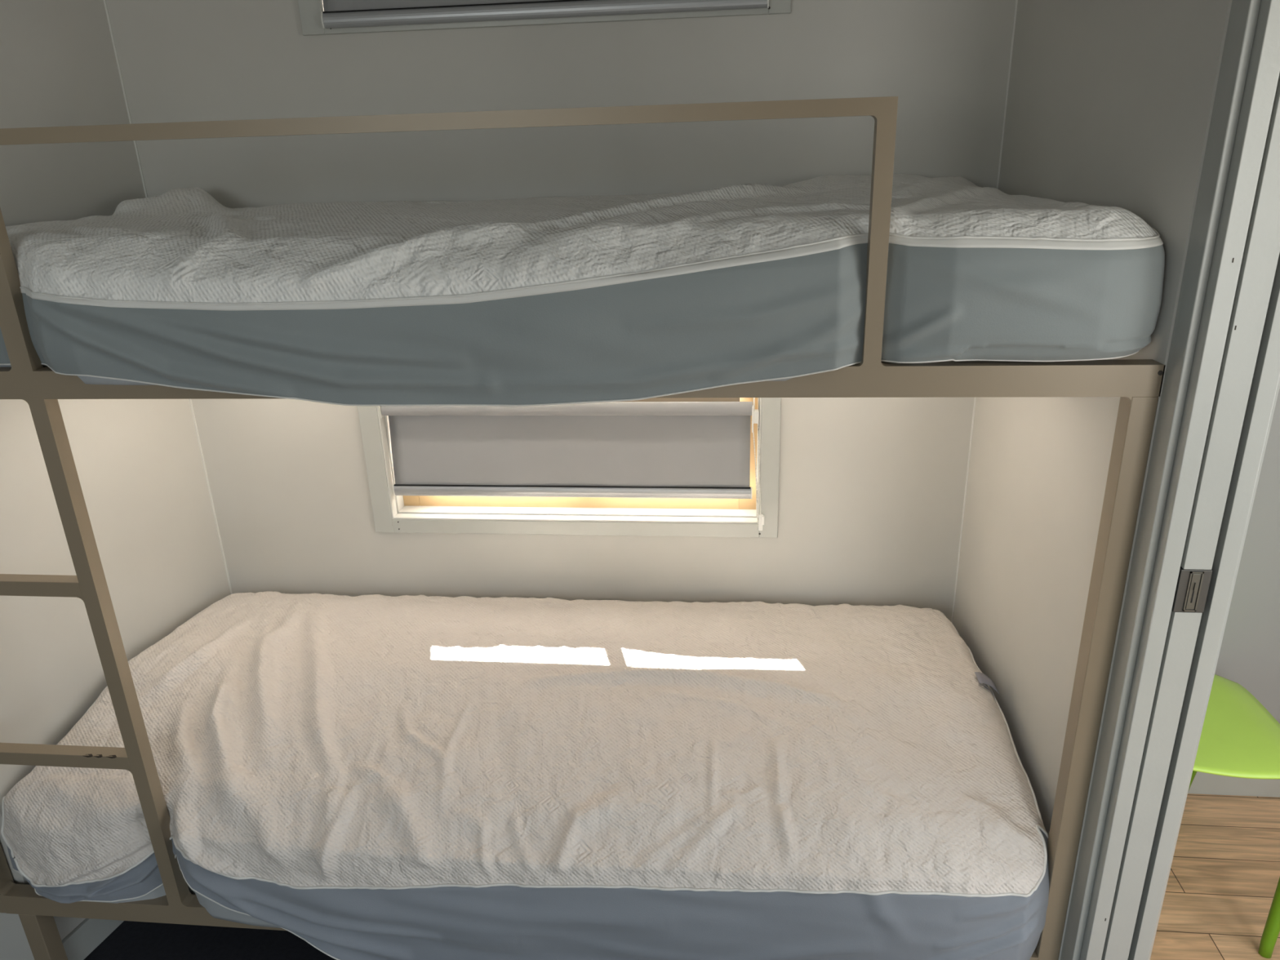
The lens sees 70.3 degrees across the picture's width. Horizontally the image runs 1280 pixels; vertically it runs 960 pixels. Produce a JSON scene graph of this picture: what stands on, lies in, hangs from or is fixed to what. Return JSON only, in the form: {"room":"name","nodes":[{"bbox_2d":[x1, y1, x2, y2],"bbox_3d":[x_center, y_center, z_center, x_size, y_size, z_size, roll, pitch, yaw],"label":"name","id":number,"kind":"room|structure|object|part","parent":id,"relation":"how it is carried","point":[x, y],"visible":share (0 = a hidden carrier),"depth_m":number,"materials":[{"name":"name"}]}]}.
{"room":"bunk bedroom","nodes":[
{"label":"bunk bedroom","id":0,"kind":"room"},
{"bbox_2d":[0,0,231,959],"bbox_3d":[-1.338,-0.132,1.991,0.142,2.480,0.767,5,22,18],"label":"wall","id":1,"kind":"structure","parent":0,"point":[139,464],"depth_m":2.02,"materials":[{"name":"white paint"}]},
{"bbox_2d":[62,918,124,959],"bbox_3d":[-1.223,0.983,2.418,0.012,0.085,0.719,5,22,17],"label":"baseboard","id":2,"kind":"structure","parent":1,"relation":"attached to","point":[86,937],"depth_m":2.15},
{"bbox_2d":[106,0,1015,621],"bbox_3d":[-0.425,-0.274,2.285,2.657,2.480,0.110,0,21,6],"label":"wall","id":3,"kind":"structure","parent":0,"point":[872,490],"depth_m":2.06,"materials":[{"name":"white paint"}]},
{"bbox_2d":[103,0,232,594],"bbox_3d":[-1.155,-0.259,2.308,0.004,2.480,0.004,0,21,6],"label":"trim","id":4,"kind":"structure","parent":3,"relation":"attached to","point":[104,1],"depth_m":2.15,"materials":[{"name":"white"}]},
{"bbox_2d":[297,0,791,35],"bbox_3d":[-0.214,-1.193,1.889,1.052,0.451,0.096,0,21,6],"label":"window","id":5,"kind":"structure","parent":3,"relation":"in","point":[310,11],"depth_m":1.93,"materials":[{"name":"grey paint"}]},
{"bbox_2d":[320,0,768,28],"bbox_3d":[-0.216,-1.154,1.835,0.957,0.399,0.037,0,21,6],"label":"roller blind","id":6,"kind":"object","parent":5,"relation":"attached to","point":[336,13],"visible":1,"depth_m":1.91,"materials":[{"name":"grey fabric"}]},
{"bbox_2d":[357,397,781,537],"bbox_3d":[-0.178,-0.085,2.311,1.052,0.452,0.096,0,21,6],"label":"window","id":7,"kind":"structure","parent":3,"relation":"in","point":[583,516],"depth_m":2.35,"materials":[{"name":"grey paint"}]},
{"bbox_2d":[379,397,764,530],"bbox_3d":[-0.170,-0.047,2.302,0.967,0.339,0.056,1,21,7],"label":"roller blind","id":8,"kind":"object","parent":7,"relation":"attached to","point":[700,450],"visible":0.99,"depth_m":2.30,"materials":[{"name":"grey fabric"}]},
{"bbox_3d":[0.288,-0.008,2.242,0.017,0.280,0.035,-13,23,-26],"label":"bead chain","id":9,"kind":"part","parent":8,"relation":"part of","materials":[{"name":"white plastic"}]},
{"bbox_3d":[-0.172,-0.099,2.346,0.944,0.364,0.018,0,21,6],"label":"sash frame","id":10,"kind":"part","parent":7,"relation":"part of","materials":[{"name":"white plastic"}]},
{"bbox_2d":[951,0,1017,623],"bbox_3d":[0.783,-0.245,2.105,0.004,2.480,0.004,0,21,6],"label":"trim","id":11,"kind":"structure","parent":3,"relation":"attached to","point":[1016,1],"depth_m":2.12,"materials":[{"name":"white"}]},
{"bbox_2d":[84,793,1279,959],"bbox_3d":[0.208,1.527,1.058,5.400,0.050,3.600,0,21,6],"label":"floor","id":12,"kind":"structure","parent":0,"point":[1224,874],"depth_m":2.21,"materials":[{"name":"brown wood"}]},
{"bbox_2d":[0,96,1165,959],"bbox_3d":[-0.291,0.191,1.978,2.226,1.820,0.764,0,21,6],"label":"bunk bed","id":13,"kind":"object","parent":12,"relation":"on","point":[1137,383],"visible":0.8,"depth_m":1.45,"materials":[{"name":"beige metal"}]},
{"bbox_3d":[-1.411,0.394,1.788,0.040,1.155,0.041,0,21,6],"label":"post","id":14,"kind":"part","parent":13,"relation":"part of","materials":[{"name":"beige metal"}]},
{"bbox_3d":[-1.323,1.048,2.030,0.040,0.245,0.041,0,21,6],"label":"leg","id":15,"kind":"part","parent":13,"relation":"part of","materials":[{"name":"beige metal"}]},
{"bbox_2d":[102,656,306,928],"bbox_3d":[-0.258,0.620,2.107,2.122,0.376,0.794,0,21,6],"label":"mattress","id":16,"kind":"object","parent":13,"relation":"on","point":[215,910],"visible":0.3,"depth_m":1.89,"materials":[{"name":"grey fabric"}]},
{"bbox_2d":[0,591,1048,959],"bbox_3d":[-0.258,0.660,2.117,2.159,0.546,0.833,0,21,6],"label":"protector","id":17,"kind":"object","parent":16,"relation":"on","point":[435,777],"visible":0.97,"depth_m":1.83,"materials":[{"name":"beige fabric"}]},
{"bbox_2d":[0,364,791,385],"bbox_3d":[-0.255,-0.403,1.721,2.076,0.260,0.768,0,21,6],"label":"mattress","id":18,"kind":"object","parent":13,"relation":"on","point":[86,380],"visible":0.07,"depth_m":1.49,"materials":[{"name":"grey fabric"}]},
{"bbox_2d":[0,173,1164,406],"bbox_3d":[-0.257,-0.396,1.719,2.113,0.308,0.804,0,21,6],"label":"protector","id":19,"kind":"object","parent":18,"relation":"on","point":[536,300],"visible":0.98,"depth_m":1.37,"materials":[{"name":"white fabric"}]},
{"bbox_3d":[-0.264,-0.473,1.691,2.085,0.143,0.784,0,21,6],"label":"panel","id":20,"kind":"part","parent":19,"relation":"part of","materials":[{"name":"white fabric"}]},
{"bbox_3d":[-0.354,-0.513,1.317,1.417,0.031,0.025,0,21,6],"label":"guard rail","id":21,"kind":"part","parent":13,"relation":"part of","materials":[{"name":"beige metal"}]},
{"bbox_3d":[-0.307,0.914,1.865,2.147,0.062,0.034,0,21,6],"label":"rail","id":22,"kind":"part","parent":13,"relation":"part of","materials":[{"name":"beige metal"}]},
{"bbox_3d":[-0.343,-0.154,1.459,2.226,0.058,0.034,0,21,6],"label":"rail","id":23,"kind":"part","parent":13,"relation":"part of","materials":[{"name":"beige metal"}]},
{"bbox_3d":[0.767,0.524,1.603,0.039,1.400,0.041,0,21,6],"label":"post","id":24,"kind":"part","parent":13,"relation":"part of","materials":[{"name":"beige metal"}]},
{"bbox_2d":[1187,674,1279,958],"bbox_3d":[1.237,0.612,2.157,0.559,0.818,0.495,0,21,6],"label":"plastic chair","id":25,"kind":"object","parent":12,"relation":"on","point":[1240,738],"visible":0.23,"depth_m":2.07,"materials":[{"name":"green plastic"}]},
{"bbox_3d":[1.478,0.720,2.401,0.086,0.428,0.040,17,28,40],"label":"leg","id":26,"kind":"part","parent":25,"relation":"part of","materials":[{"name":"green plastic"}]},
{"bbox_3d":[1.296,0.555,2.166,0.445,0.086,0.412,0,21,6],"label":"seat","id":27,"kind":"part","parent":25,"relation":"part of","materials":[{"name":"green plastic"}]},
{"bbox_3d":[1.439,0.870,2.009,0.039,0.429,0.094,15,27,38],"label":"leg","id":28,"kind":"part","parent":25,"relation":"part of","materials":[{"name":"green plastic"}]},
{"bbox_2d":[952,0,1232,959],"bbox_3d":[0.795,-0.109,1.746,0.100,2.480,0.764,0,21,6],"label":"wall","id":29,"kind":"structure","parent":0,"point":[1110,103],"depth_m":1.65,"materials":[{"name":"white paint"}]},
{"bbox_2d":[1060,0,1261,959],"bbox_3d":[0.773,0.036,1.367,0.012,2.480,0.048,0,21,6],"label":"trim","id":30,"kind":"structure","parent":29,"relation":"attached to","point":[1243,15],"depth_m":1.32,"materials":[{"name":"paint"}]},
{"bbox_2d":[1214,387,1279,723],"bbox_3d":[2.007,-0.289,2.115,2.070,2.480,0.080,0,21,6],"label":"wall","id":31,"kind":"structure","parent":0,"point":[1249,656],"depth_m":2.35,"materials":[{"name":"paint"}]},
{"bbox_2d":[1187,771,1279,797],"bbox_3d":[2.039,0.846,2.498,2.070,0.085,0.013,0,21,6],"label":"baseboard","id":32,"kind":"structure","parent":31,"relation":"attached to","point":[1202,783],"depth_m":2.53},
{"bbox_3d":[0.754,-0.752,0.543,0.100,0.420,0.880,0,21,6],"label":"wall","id":33,"kind":"structure","parent":0,"visible":0},
{"bbox_2d":[1079,0,1279,959],"bbox_3d":[0.791,0.040,1.354,0.026,2.480,0.068,0,21,6],"label":"trim","id":34,"kind":"structure","parent":33,"relation":"attached to","point":[1264,68],"depth_m":1.29,"materials":[{"name":"paint"}]},
{"bbox_2d":[1101,72,1279,959],"bbox_3d":[0.862,0.120,1.744,0.060,2.030,0.751,0,21,6],"label":"door","id":35,"kind":"structure","parent":33,"relation":"in","point":[1261,251],"depth_m":1.33,"materials":[{"name":"paint"}]},
{"bbox_3d":[0.831,0.167,1.365,0.012,0.059,0.003,0,21,6],"label":"latch plate","id":36,"kind":"part","parent":35,"relation":"part of","materials":[{"name":"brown metal"}]},
{"bbox_3d":[0.831,0.167,1.365,0.019,0.066,0.004,0,21,6],"label":"latch frame","id":37,"kind":"part","parent":35,"relation":"part of","materials":[{"name":"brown metal"}]},
{"bbox_3d":[0.915,-0.118,1.760,0.025,2.480,0.920,0,21,6],"label":"wall","id":38,"kind":"structure","parent":0,"visible":0},
{"bbox_2d":[1128,253,1279,959],"bbox_3d":[0.871,0.050,1.323,0.032,2.480,0.020,0,21,6],"label":"trim","id":39,"kind":"structure","parent":38,"relation":"attached to","point":[1265,384],"depth_m":1.38,"materials":[{"name":"paint"}]}
]}

